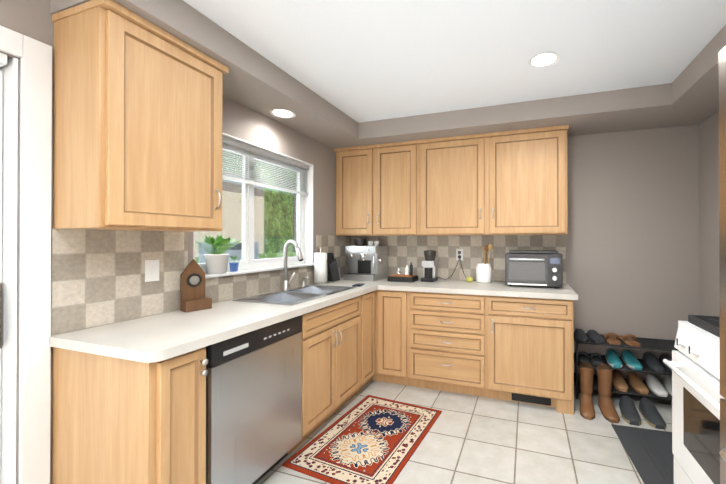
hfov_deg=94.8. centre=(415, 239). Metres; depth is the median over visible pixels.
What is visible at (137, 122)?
upper cabinet
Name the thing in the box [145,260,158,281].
outlet
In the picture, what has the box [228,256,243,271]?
potted plant
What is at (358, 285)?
phone
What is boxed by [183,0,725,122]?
ceiling
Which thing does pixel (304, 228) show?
window
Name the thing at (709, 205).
wall
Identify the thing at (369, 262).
espresso machine
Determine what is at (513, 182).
upper cabinet
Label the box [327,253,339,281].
knife block
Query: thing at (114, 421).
base cabinet
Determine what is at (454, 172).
upper cabinet
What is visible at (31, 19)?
wall
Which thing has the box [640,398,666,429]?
shoe
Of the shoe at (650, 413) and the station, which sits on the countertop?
the station
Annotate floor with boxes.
[256,380,671,483]
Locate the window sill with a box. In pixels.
[205,263,313,277]
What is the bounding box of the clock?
[180,259,211,311]
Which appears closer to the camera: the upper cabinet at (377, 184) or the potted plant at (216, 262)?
the potted plant at (216, 262)
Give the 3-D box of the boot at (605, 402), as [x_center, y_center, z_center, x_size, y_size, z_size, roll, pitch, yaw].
[1.473,1.168,2.531,0.107,0.322,0.310,0,0,16]
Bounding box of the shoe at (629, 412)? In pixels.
[619,395,645,425]
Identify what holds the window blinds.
attached to the window
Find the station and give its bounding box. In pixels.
[388,262,417,281]
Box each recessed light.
[270,109,295,117]
[528,52,559,67]
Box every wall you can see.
[0,0,335,483]
[566,124,699,383]
[699,111,718,315]
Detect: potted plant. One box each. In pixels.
[195,234,244,273]
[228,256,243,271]
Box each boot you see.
[579,362,597,419]
[597,363,619,422]
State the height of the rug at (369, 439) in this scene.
0.008 m
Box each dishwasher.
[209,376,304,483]
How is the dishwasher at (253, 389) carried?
on the floor
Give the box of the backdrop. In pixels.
[195,150,295,271]
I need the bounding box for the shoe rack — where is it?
[574,329,678,399]
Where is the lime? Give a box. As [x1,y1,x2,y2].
[466,277,472,281]
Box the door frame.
[0,25,51,483]
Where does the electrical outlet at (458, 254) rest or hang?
attached to the tile backsplash at (403, 251)
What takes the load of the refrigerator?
on the floor
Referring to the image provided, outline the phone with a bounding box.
[352,283,363,286]
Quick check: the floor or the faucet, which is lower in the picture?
the floor
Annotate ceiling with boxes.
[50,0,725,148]
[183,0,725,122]
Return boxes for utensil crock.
[476,244,492,282]
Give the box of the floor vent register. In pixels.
[512,393,550,405]
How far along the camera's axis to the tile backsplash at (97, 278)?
1.66 m
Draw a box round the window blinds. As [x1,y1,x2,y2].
[222,136,308,195]
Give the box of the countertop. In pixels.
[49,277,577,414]
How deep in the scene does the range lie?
1.39 m
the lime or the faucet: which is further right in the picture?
the lime
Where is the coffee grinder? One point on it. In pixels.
(429, 264)
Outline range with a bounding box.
[663,315,724,483]
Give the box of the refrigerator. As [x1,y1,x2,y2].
[718,46,725,483]
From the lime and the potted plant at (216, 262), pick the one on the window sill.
the potted plant at (216, 262)
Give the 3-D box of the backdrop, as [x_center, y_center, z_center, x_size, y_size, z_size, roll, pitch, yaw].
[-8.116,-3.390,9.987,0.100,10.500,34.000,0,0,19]
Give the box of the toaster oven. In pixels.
[505,250,562,287]
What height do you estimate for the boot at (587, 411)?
0.322 m
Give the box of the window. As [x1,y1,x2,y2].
[193,132,312,273]
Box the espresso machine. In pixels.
[343,238,387,280]
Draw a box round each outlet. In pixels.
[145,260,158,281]
[456,249,462,260]
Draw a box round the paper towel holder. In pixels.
[312,247,328,284]
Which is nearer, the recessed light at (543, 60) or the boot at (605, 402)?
the recessed light at (543, 60)
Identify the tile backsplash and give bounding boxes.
[51,228,350,335]
[351,235,565,283]
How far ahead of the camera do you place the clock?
1.92 m
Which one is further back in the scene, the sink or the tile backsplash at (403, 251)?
the tile backsplash at (403, 251)
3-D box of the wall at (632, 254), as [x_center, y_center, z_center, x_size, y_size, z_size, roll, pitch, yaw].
[0.928,0.113,3.325,3.480,2.440,0.200,0,0,19]
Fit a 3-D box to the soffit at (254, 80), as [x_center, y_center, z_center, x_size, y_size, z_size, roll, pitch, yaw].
[-0.008,-1.039,0.859,3.280,0.154,5.080,0,0,19]
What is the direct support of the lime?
on the countertop
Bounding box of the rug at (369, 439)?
[282,395,441,483]
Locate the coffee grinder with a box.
[421,250,437,281]
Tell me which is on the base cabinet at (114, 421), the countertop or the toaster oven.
the countertop
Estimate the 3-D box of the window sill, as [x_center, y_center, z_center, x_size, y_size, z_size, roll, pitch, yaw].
[-1.181,0.235,2.572,0.130,0.018,1.270,0,0,19]
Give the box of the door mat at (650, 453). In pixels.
[611,424,673,483]
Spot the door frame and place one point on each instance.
(34, 55)
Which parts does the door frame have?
handle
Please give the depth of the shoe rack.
2.72 m
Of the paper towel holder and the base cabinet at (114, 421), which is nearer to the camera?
the base cabinet at (114, 421)
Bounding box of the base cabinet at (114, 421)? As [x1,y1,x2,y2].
[52,348,208,483]
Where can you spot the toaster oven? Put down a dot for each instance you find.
(534, 267)
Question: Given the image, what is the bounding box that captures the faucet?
[282,240,304,291]
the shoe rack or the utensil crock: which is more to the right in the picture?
the shoe rack
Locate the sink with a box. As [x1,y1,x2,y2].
[237,284,352,303]
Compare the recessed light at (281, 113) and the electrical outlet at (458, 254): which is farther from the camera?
the electrical outlet at (458, 254)
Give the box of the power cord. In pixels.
[439,252,504,281]
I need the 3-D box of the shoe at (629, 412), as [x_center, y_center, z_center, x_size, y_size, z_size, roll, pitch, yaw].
[1.611,1.281,2.487,0.117,0.096,0.285,0,0,22]
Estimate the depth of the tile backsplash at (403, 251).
3.37 m
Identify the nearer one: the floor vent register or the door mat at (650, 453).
the door mat at (650, 453)
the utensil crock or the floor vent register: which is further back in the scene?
the utensil crock
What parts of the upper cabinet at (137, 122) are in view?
door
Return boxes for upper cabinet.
[52,0,228,231]
[334,140,417,235]
[418,133,489,235]
[490,125,568,234]
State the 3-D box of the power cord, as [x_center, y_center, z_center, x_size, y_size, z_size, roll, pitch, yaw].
[0.581,0.275,3.269,0.742,0.283,0.072,0,0,19]

